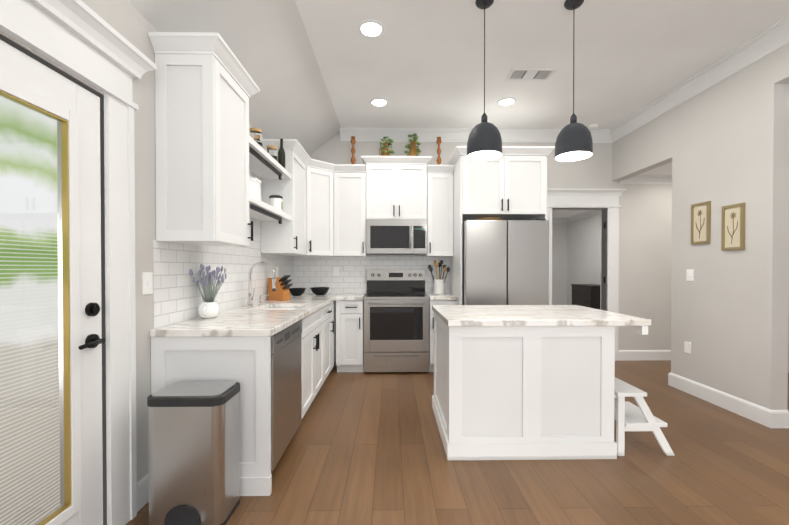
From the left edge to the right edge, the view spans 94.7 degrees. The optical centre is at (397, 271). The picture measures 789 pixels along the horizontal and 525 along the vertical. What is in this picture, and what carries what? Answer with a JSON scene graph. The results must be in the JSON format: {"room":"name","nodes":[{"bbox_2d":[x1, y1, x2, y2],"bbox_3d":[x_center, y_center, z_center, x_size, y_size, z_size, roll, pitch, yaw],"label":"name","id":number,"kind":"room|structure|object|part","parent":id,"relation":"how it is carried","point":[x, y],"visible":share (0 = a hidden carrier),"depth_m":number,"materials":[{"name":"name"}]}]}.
{"room":"kitchen","nodes":[
{"label":"kitchen","id":0,"kind":"room"},
{"bbox_2d":[0,0,264,524],"bbox_3d":[-1.418,-0.059,1.682,0.130,2.600,6.650,0,1,-1],"label":"wall","id":1,"kind":"structure","parent":0,"point":[129,22],"depth_m":1.92,"materials":[{"name":"grey paint"}]},
{"bbox_2d":[0,40,104,524],"bbox_3d":[-1.340,0.223,1.208,0.111,2.022,0.917,0,1,-1],"label":"entry door","id":2,"kind":"structure","parent":1,"relation":"in","point":[27,78],"depth_m":1.42,"materials":[{"name":"white wood"}]},
{"bbox_3d":[-1.322,0.238,1.563,0.063,0.201,0.147,0,1,-1],"label":"entry door handle","id":3,"kind":"part","parent":2,"relation":"part of","materials":[{"name":"metal"}]},
{"bbox_2d":[0,0,156,524],"bbox_3d":[-1.367,0.087,1.208,0.236,2.318,1.413,0,1,-1],"label":"door frame","id":4,"kind":"structure","parent":1,"relation":"attached to","point":[82,41],"depth_m":1.69,"materials":[{"name":"white wood"}]},
{"bbox_3d":[-1.355,0.178,1.208,0.023,1.582,0.577,0,1,-1],"label":"entry door frame caming","id":5,"kind":"part","parent":4,"relation":"part of","materials":[{"name":"gold metal"}]},
{"bbox_2d":[137,473,148,511],"bbox_3d":[-1.321,1.185,0.185,0.016,0.140,3.630,0,1,-1],"label":"baseboard","id":6,"kind":"structure","parent":1,"relation":"attached to","point":[142,491],"depth_m":1.92,"materials":[{"name":"white wood"}]},
{"bbox_2d":[142,272,152,294],"bbox_3d":[-1.352,0.064,1.969,0.010,0.120,0.076,0,1,-1],"label":"light switch","id":7,"kind":"object","parent":1,"relation":"attached to","point":[147,282],"visible":1,"depth_m":1.96,"materials":[{"name":"white plastic"}]},
{"bbox_2d":[153,217,448,327],"bbox_3d":[-0.328,-0.102,3.464,2.102,0.815,2.856,0,1,-1],"label":"backsplash","id":8,"kind":"structure","parent":1,"relation":"attached to","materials":[{"name":"tile"}]},
{"bbox_2d":[127,0,340,154],"bbox_3d":[-1.088,-1.658,1.672,0.790,0.600,6.650,0,1,-1],"label":"ceiling","id":9,"kind":"structure","parent":0,"point":[268,43],"depth_m":2.83,"materials":[{"name":"white paint"}]},
{"bbox_2d":[126,360,788,524],"bbox_3d":[1.660,1.253,3.718,6.690,0.060,11.200,0,1,-1],"label":"floor","id":10,"kind":"structure","parent":0,"point":[364,448],"depth_m":2.23,"materials":[{"name":"brown wood"}]},
{"bbox_2d":[147,381,239,524],"bbox_3d":[-1.025,0.917,1.813,0.370,0.646,0.342,0,1,-1],"label":"trash can","id":11,"kind":"object","parent":10,"relation":"on","point":[194,453],"visible":1,"depth_m":1.73,"materials":[{"name":"silver metal"}]},
{"bbox_2d":[148,32,554,495],"bbox_3d":[0.195,-0.097,3.453,3.150,2.645,2.896,0,1,-1],"label":"kitchen cabinets","id":12,"kind":"object","parent":10,"relation":"on","point":[212,155],"visible":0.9,"depth_m":2.93,"materials":[{"name":"white wood"}]},
{"bbox_2d":[189,264,226,318],"bbox_3d":[-1.257,0.130,2.452,0.208,0.367,0.253,0,1,-1],"label":"pot","id":13,"kind":"object","parent":12,"relation":"on","point":[208,307],"visible":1,"depth_m":2.43,"materials":[{"name":"white ceramic"}]},
{"bbox_2d":[249,176,256,197],"bbox_3d":[-1.232,-0.646,2.895,0.170,0.190,0.170,0,1,-1],"label":"canister","id":14,"kind":"object","parent":12,"relation":"on","point":[252,186],"visible":0.27,"depth_m":2.89,"materials":[{"name":"white ceramic"}]},
{"bbox_2d":[249,128,261,146],"bbox_3d":[-1.200,-1.088,3.081,0.104,0.230,0.104,0,1,-1],"label":"jar","id":15,"kind":"object","parent":12,"relation":"on","point":[255,134],"visible":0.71,"depth_m":3.04,"materials":[{"name":"clear glass"}]},
{"bbox_2d":[252,177,260,199],"bbox_3d":[-1.256,-0.668,3.094,0.150,0.230,0.150,0,1,-1],"label":"canister","id":16,"kind":"object","parent":12,"relation":"on","point":[258,191],"visible":0.25,"depth_m":3.10,"materials":[{"name":"white ceramic"}]},
{"bbox_2d":[247,262,275,306],"bbox_3d":[-1.192,0.110,3.209,0.256,0.392,0.109,0,1,-1],"label":"faucet","id":17,"kind":"object","parent":12,"relation":"on","point":[249,301],"visible":1,"depth_m":3.17,"materials":[{"name":"silver metal"}]},
{"bbox_2d":[258,294,267,303],"bbox_3d":[-1.268,0.259,3.433,0.096,0.091,0.040,0,1,-1],"label":"soap pump","id":18,"kind":"object","parent":12,"relation":"on","point":[260,299],"visible":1,"depth_m":3.42,"materials":[{"name":"silver metal"}]},
{"bbox_2d":[267,145,276,160],"bbox_3d":[-1.160,-1.063,3.352,0.096,0.176,0.096,0,1,-1],"label":"jar","id":19,"kind":"object","parent":12,"relation":"on","point":[272,150],"visible":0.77,"depth_m":3.31,"materials":[{"name":"clear glass"}]},
{"bbox_2d":[269,195,282,210],"bbox_3d":[-1.156,-0.638,3.456,0.122,0.164,0.122,0,1,-1],"label":"canister","id":20,"kind":"object","parent":12,"relation":"on","point":[275,201],"visible":0.73,"depth_m":3.41,"materials":[{"name":"white ceramic"}]},
{"bbox_2d":[276,267,278,276],"bbox_3d":[-1.388,0.006,4.196,0.006,0.115,0.075,0,1,-1],"label":"outlet","id":21,"kind":"object","parent":12,"relation":"attached to","point":[277,271],"visible":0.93,"depth_m":4.19,"materials":[{"name":"white plastic"}]},
{"bbox_2d":[268,275,292,300],"bbox_3d":[-1.224,0.169,3.812,0.250,0.264,0.110,0,1,24],"label":"knife block","id":22,"kind":"object","parent":12,"relation":"on","point":[281,292],"visible":0.98,"depth_m":3.78,"materials":[{"name":"brown wood"}]},
{"bbox_2d":[278,139,284,167],"bbox_3d":[-1.133,-1.134,3.552,0.072,0.315,0.071,0,1,-1],"label":"bottle","id":23,"kind":"object","parent":12,"relation":"on","point":[281,156],"visible":0.88,"depth_m":3.53,"materials":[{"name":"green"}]},
{"bbox_2d":[288,288,305,295],"bbox_3d":[-1.226,0.250,4.433,0.214,0.090,0.214,0,1,-1],"label":"fruit bowl","id":24,"kind":"object","parent":12,"relation":"on","point":[297,291],"visible":0.98,"depth_m":4.37,"materials":[{"name":"black ceramic"}]},
{"bbox_2d":[150,293,456,336],"bbox_3d":[-0.328,0.325,3.448,2.100,0.040,2.894,0,1,-1],"label":"countertop","id":25,"kind":"structure","parent":12,"relation":"on","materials":[{"name":"stone"}]},
{"bbox_2d":[310,287,329,294],"bbox_3d":[-0.979,0.249,4.587,0.245,0.090,0.245,0,1,-1],"label":"fruit bowl","id":26,"kind":"object","parent":12,"relation":"on","point":[319,290],"visible":1,"depth_m":4.51,"materials":[{"name":"black ceramic"}]},
{"bbox_2d":[334,267,338,275],"bbox_3d":[-0.821,0.000,4.882,0.075,0.115,0.006,0,1,-1],"label":"electrical outlet","id":27,"kind":"object","parent":12,"relation":"attached to","point":[336,271],"visible":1,"depth_m":4.88,"materials":[{"name":"white plastic"}]},
{"bbox_2d":[350,136,355,163],"bbox_3d":[-0.576,-1.536,4.717,0.085,0.417,0.085,0,1,-1],"label":"candlestick","id":28,"kind":"object","parent":12,"relation":"on","point":[353,142],"visible":0.67,"depth_m":4.70,"materials":[{"name":"brown wood"}]},
{"bbox_2d":[379,136,394,155],"bbox_3d":[-0.146,-1.592,4.707,0.218,0.318,0.215,0,1,-1],"label":"potted plant","id":29,"kind":"object","parent":12,"relation":"on","point":[385,150],"visible":0.85,"depth_m":4.68,"materials":[{"name":"green plant"}]},
{"bbox_2d":[366,219,426,255],"bbox_3d":[-0.014,-0.433,4.706,0.756,0.442,0.356,0,1,-1],"label":"over-the-range microwave","id":30,"kind":"object","parent":12,"relation":"attached to","point":[396,254],"depth_m":4.53,"materials":[{"name":"silver metal"}]},
{"bbox_3d":[-0.011,-0.438,4.548,0.756,0.430,0.039,0,1,-1],"label":"door of the microwave with range hood","id":31,"kind":"part","parent":30,"relation":"part of","materials":[{"name":"silver metal"}]},
{"bbox_2d":[404,133,420,155],"bbox_3d":[0.196,-1.610,4.720,0.232,0.355,0.221,0,1,-1],"label":"potted plant","id":32,"kind":"object","parent":12,"relation":"on","point":[413,150],"visible":0.9,"depth_m":4.69,"materials":[{"name":"green plant"}]},
{"bbox_2d":[436,137,441,164],"bbox_3d":[0.539,-1.536,4.735,0.085,0.417,0.085,0,1,-1],"label":"candlestick","id":33,"kind":"object","parent":12,"relation":"on","point":[439,142],"visible":0.79,"depth_m":4.71,"materials":[{"name":"brown wood"}]},
{"bbox_2d":[428,260,449,293],"bbox_3d":[0.523,0.071,4.704,0.277,0.444,0.282,0,1,-1],"label":"utensil crock","id":34,"kind":"object","parent":12,"relation":"on","point":[439,286],"visible":1,"depth_m":4.64,"materials":[{"name":"white ceramic"}]},
{"bbox_2d":[363,270,428,372],"bbox_3d":[-0.017,0.598,4.561,0.776,1.235,0.650,0,1,-1],"label":"range","id":35,"kind":"object","parent":10,"relation":"on","point":[395,281],"depth_m":4.30,"materials":[{"name":"silver metal"}]},
{"bbox_3d":[-0.017,0.309,4.552,0.776,0.025,0.538,0,1,-1],"label":"range top","id":36,"kind":"part","parent":35,"relation":"part of","materials":[{"name":"silver metal"}]},
{"bbox_3d":[-0.013,0.376,4.261,0.656,0.023,0.053,0,1,-1],"label":"kitchen range handle","id":37,"kind":"part","parent":35,"relation":"part of","materials":[{"name":"silver metal"}]},
{"bbox_3d":[-0.013,1.073,4.311,0.768,0.228,0.050,0,1,-1],"label":"range drawer","id":38,"kind":"part","parent":35,"relation":"part of","materials":[{"name":"silver metal"}]},
{"bbox_2d":[462,217,548,304],"bbox_3d":[1.202,0.296,4.446,0.923,1.841,0.892,0,1,-1],"label":"fridge","id":39,"kind":"object","parent":10,"relation":"on","point":[463,259],"depth_m":4.00,"materials":[{"name":"silver metal"}]},
{"bbox_3d":[0.976,-0.073,4.043,0.458,0.985,0.095,0,1,-1],"label":"fridge door","id":40,"kind":"part","parent":39,"relation":"part of","materials":[{"name":"silver metal"}]},
{"bbox_3d":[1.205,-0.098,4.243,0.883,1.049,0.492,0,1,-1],"label":"fridge handle","id":41,"kind":"part","parent":39,"relation":"part of","materials":[{"name":"silver metal"}]},
{"bbox_3d":[1.441,-0.073,4.050,0.458,0.985,0.095,0,1,-1],"label":"fridge door","id":42,"kind":"part","parent":39,"relation":"part of","materials":[{"name":"silver metal"}]},
{"bbox_2d":[432,312,616,459],"bbox_3d":[0.878,0.791,2.842,1.118,0.879,0.922,0,1,-1],"label":"kitchen island","id":43,"kind":"object","parent":10,"relation":"on","point":[523,392],"visible":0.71,"depth_m":2.40,"materials":[{"name":"white wood"}]},
{"bbox_2d":[432,305,650,325],"bbox_3d":[0.983,0.331,2.839,1.330,0.040,0.960,0,1,-1],"label":"island countertop","id":44,"kind":"structure","parent":43,"relation":"on","point":[513,315],"depth_m":2.53,"materials":[{"name":"stone"}]},
{"bbox_2d":[636,326,647,334],"bbox_3d":[1.621,0.384,2.410,0.040,0.058,0.058,0,1,-1],"label":"outlet","id":45,"kind":"object","parent":44,"relation":"attached to","point":[642,330],"visible":0.79,"depth_m":2.38,"materials":[{"name":"white plastic"}]},
{"bbox_2d":[571,284,599,309],"bbox_3d":[3.997,0.733,7.501,0.478,0.910,0.830,0,1,-1],"label":"dresser","id":46,"kind":"object","parent":10,"relation":"on","point":[586,295],"visible":0.48,"depth_m":7.28,"materials":[{"name":"black wood"}]},
{"bbox_2d":[614,377,674,455],"bbox_3d":[1.659,1.019,2.623,0.396,0.428,0.409,0,1,-1],"label":"step stool","id":47,"kind":"object","parent":10,"relation":"on","point":[628,416],"visible":0.6,"depth_m":2.43,"materials":[{"name":"white wood"}]},
{"bbox_3d":[-1.034,0.799,2.383,0.570,0.872,0.652,0,1,-1],"label":"dishwasher","id":48,"kind":"object","parent":10,"relation":"on","visible":0},
{"bbox_2d":[271,320,301,353],"bbox_3d":[-0.726,0.414,2.384,0.044,0.101,0.654,0,1,-1],"label":"panel","id":49,"kind":"object","parent":48,"relation":"attached to","point":[283,338],"visible":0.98,"depth_m":2.28,"materials":[{"name":"silver metal"}]},
{"bbox_2d":[271,335,301,470],"bbox_3d":[-0.730,0.800,2.388,0.037,0.660,0.654,0,1,-1],"label":"door","id":50,"kind":"structure","parent":48,"relation":"attached to","point":[286,397],"depth_m":2.30,"materials":[{"name":"silver metal"}]},
{"bbox_2d":[309,132,671,349],"bbox_3d":[1.575,-0.339,4.987,6.220,3.100,0.130,0,1,-1],"label":"wall","id":51,"kind":"structure","parent":0,"point":[645,242],"depth_m":4.95,"materials":[{"name":"beige paint"}]},
{"bbox_2d":[340,128,607,142],"bbox_3d":[1.022,-1.815,4.850,3.570,0.145,0.100,0,1,-1],"label":"crown molding","id":52,"kind":"structure","parent":51,"relation":"attached to","point":[361,134],"depth_m":4.84,"materials":[{"name":"white wood"}]},
{"bbox_2d":[547,188,625,360],"bbox_3d":[2.488,0.051,4.981,1.147,2.320,0.218,0,1,-1],"label":"door frame","id":53,"kind":"structure","parent":51,"relation":"attached to","point":[578,199],"depth_m":4.92,"materials":[{"name":"white wood"}]},
{"bbox_2d":[618,350,670,360],"bbox_3d":[3.841,1.141,4.964,1.690,0.140,0.016,0,1,-1],"label":"baseboard","id":54,"kind":"structure","parent":51,"relation":"attached to","point":[630,355],"depth_m":4.95,"materials":[{"name":"white wood"}]},
{"bbox_2d":[619,175,671,183],"bbox_3d":[3.846,-1.238,4.915,1.680,0.100,0.070,0,1,-1],"label":"crown molding","id":55,"kind":"structure","parent":51,"relation":"attached to","point":[651,179],"depth_m":4.91,"materials":[{"name":"white wood"}]},
{"bbox_2d":[295,0,788,128],"bbox_3d":[1.199,-1.909,1.706,3.785,0.100,6.650,0,1,-1],"label":"ceiling","id":56,"kind":"structure","parent":0,"point":[418,64],"depth_m":3.12,"materials":[{"name":"white paint"}]},
{"bbox_2d":[357,19,384,37],"bbox_3d":[-0.203,-1.863,2.800,0.216,0.010,0.216,0,1,-1],"label":"recessed light","id":57,"kind":"object","parent":56,"relation":"in","point":[370,28],"visible":1,"depth_m":2.79,"materials":[{"name":"white plastic"}]},
{"bbox_2d":[369,98,388,106],"bbox_3d":[-0.204,-1.874,4.040,0.216,0.010,0.216,0,1,-1],"label":"recessed light","id":58,"kind":"object","parent":56,"relation":"in","point":[379,102],"visible":0.98,"depth_m":4.04,"materials":[{"name":"white plastic"}]},
{"bbox_2d":[467,0,501,160],"bbox_3d":[0.599,-1.331,2.507,0.238,1.069,0.238,0,1,-1],"label":"pendant light","id":59,"kind":"object","parent":56,"relation":"hanging from","point":[484,142],"visible":1,"depth_m":2.45,"materials":[{"name":"grey metal"}]},
{"bbox_2d":[497,97,516,106],"bbox_3d":[1.210,-1.874,4.032,0.216,0.010,0.216,0,1,-1],"label":"recessed light","id":60,"kind":"object","parent":56,"relation":"in","point":[507,101],"visible":1,"depth_m":4.02,"materials":[{"name":"white plastic"}]},
{"bbox_2d":[505,68,555,80],"bbox_3d":[1.259,-1.869,3.453,0.410,0.010,0.200,0,1,-1],"label":"ceiling vent","id":61,"kind":"object","parent":56,"relation":"in","point":[533,74],"visible":1,"depth_m":3.45,"materials":[{"name":"white metal"}]},
{"bbox_2d":[555,0,592,161],"bbox_3d":[1.219,-1.331,2.517,0.238,1.069,0.238,0,1,-1],"label":"pendant light","id":62,"kind":"object","parent":56,"relation":"hanging from","point":[574,141],"visible":1,"depth_m":2.47,"materials":[{"name":"grey metal"}]},
{"bbox_2d":[589,124,598,129],"bbox_3d":[2.539,-1.867,4.703,0.124,0.036,0.124,0,1,-1],"label":"smoke detector","id":63,"kind":"object","parent":56,"relation":"attached to","point":[593,126],"visible":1,"depth_m":4.67,"materials":[{"name":"white plastic"}]},
{"bbox_2d":[552,222,566,304],"bbox_3d":[2.915,-0.127,9.091,2.550,2.600,0.130,0,1,-1],"label":"wall","id":64,"kind":"structure","parent":0,"point":[559,229],"depth_m":9.04,"materials":[{"name":"grey paint"}]},
{"bbox_2d":[552,218,565,221],"bbox_3d":[2.882,-1.276,8.980,2.520,0.100,0.070,0,1,-1],"label":"crown molding","id":65,"kind":"structure","parent":64,"relation":"attached to","point":[553,219],"depth_m":9.00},
{"bbox_2d":[552,210,590,217],"bbox_3d":[2.953,-1.358,7.040,2.600,0.100,3.950,0,1,-1],"label":"ceiling","id":66,"kind":"structure","parent":0,"point":[561,213],"depth_m":8.28,"materials":[{"name":"white paint"}]},
{"bbox_2d":[567,213,600,304],"bbox_3d":[4.316,-0.109,7.138,0.130,2.600,4.080,0,1,-1],"label":"wall","id":67,"kind":"structure","parent":0,"point":[576,251],"depth_m":8.28,"materials":[{"name":"grey paint"}]},
{"bbox_2d":[566,210,600,221],"bbox_3d":[4.217,-1.258,7.061,0.070,0.100,3.950,0,1,-1],"label":"crown molding","id":68,"kind":"structure","parent":67,"relation":"attached to","point":[582,215],"depth_m":8.22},
{"bbox_2d":[639,162,671,174],"bbox_3d":[3.915,-1.309,1.690,1.645,0.100,6.520,0,1,-1],"label":"ceiling","id":69,"kind":"structure","parent":0,"point":[665,169],"depth_m":4.68,"materials":[{"name":"white paint"}]},
{"bbox_2d":[612,43,788,409],"bbox_3d":[3.027,-0.308,1.685,0.130,3.100,6.520,0,1,-1],"label":"wall","id":70,"kind":"structure","parent":0,"point":[720,144],"depth_m":3.19,"materials":[{"name":"beige paint"}]},
{"bbox_2d":[684,341,690,353],"bbox_3d":[2.927,0.766,3.671,0.006,0.115,0.075,0,1,-1],"label":"electrical outlet","id":71,"kind":"object","parent":70,"relation":"attached to","point":[687,347],"visible":1,"depth_m":3.67,"materials":[{"name":"white plastic"}]},
{"bbox_2d":[686,269,693,280],"bbox_3d":[2.926,0.036,3.642,0.010,0.115,0.080,0,1,-1],"label":"switch plate","id":72,"kind":"object","parent":70,"relation":"attached to","point":[689,274],"visible":1,"depth_m":3.63,"materials":[{"name":"white plastic"}]},
{"bbox_2d":[608,15,788,142],"bbox_3d":[2.913,-1.786,1.670,0.100,0.145,6.520,0,1,-1],"label":"crown molding","id":73,"kind":"structure","parent":70,"relation":"attached to","point":[772,38],"depth_m":3.34,"materials":[{"name":"white wood"}]},
{"bbox_2d":[691,201,710,244],"bbox_3d":[2.923,-0.463,3.509,0.020,0.395,0.204,0,1,-1],"label":"picture frame","id":74,"kind":"object","parent":70,"relation":"attached to","point":[700,223],"visible":1,"depth_m":3.50,"materials":[{"name":"beige paper"}]},
{"bbox_2d":[668,372,788,427],"bbox_3d":[2.993,1.156,3.383,0.146,0.140,1.062,0,1,-1],"label":"baseboard","id":75,"kind":"structure","parent":70,"relation":"attached to","point":[764,416],"depth_m":3.17,"materials":[{"name":"white wood"}]},
{"bbox_2d":[721,203,744,250],"bbox_3d":[2.928,-0.385,3.175,0.020,0.395,0.200,0,1,-1],"label":"picture frame","id":76,"kind":"object","parent":70,"relation":"attached to","point":[733,228],"visible":1,"depth_m":3.17,"materials":[{"name":"beige paper"}]},
{"bbox_2d":[788,285,788,372],"bbox_3d":[4.802,-0.309,1.713,0.130,3.100,6.780,0,1,-1],"label":"wall","id":77,"kind":"structure","parent":0,"point":[788,328],"depth_m":4.37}
]}

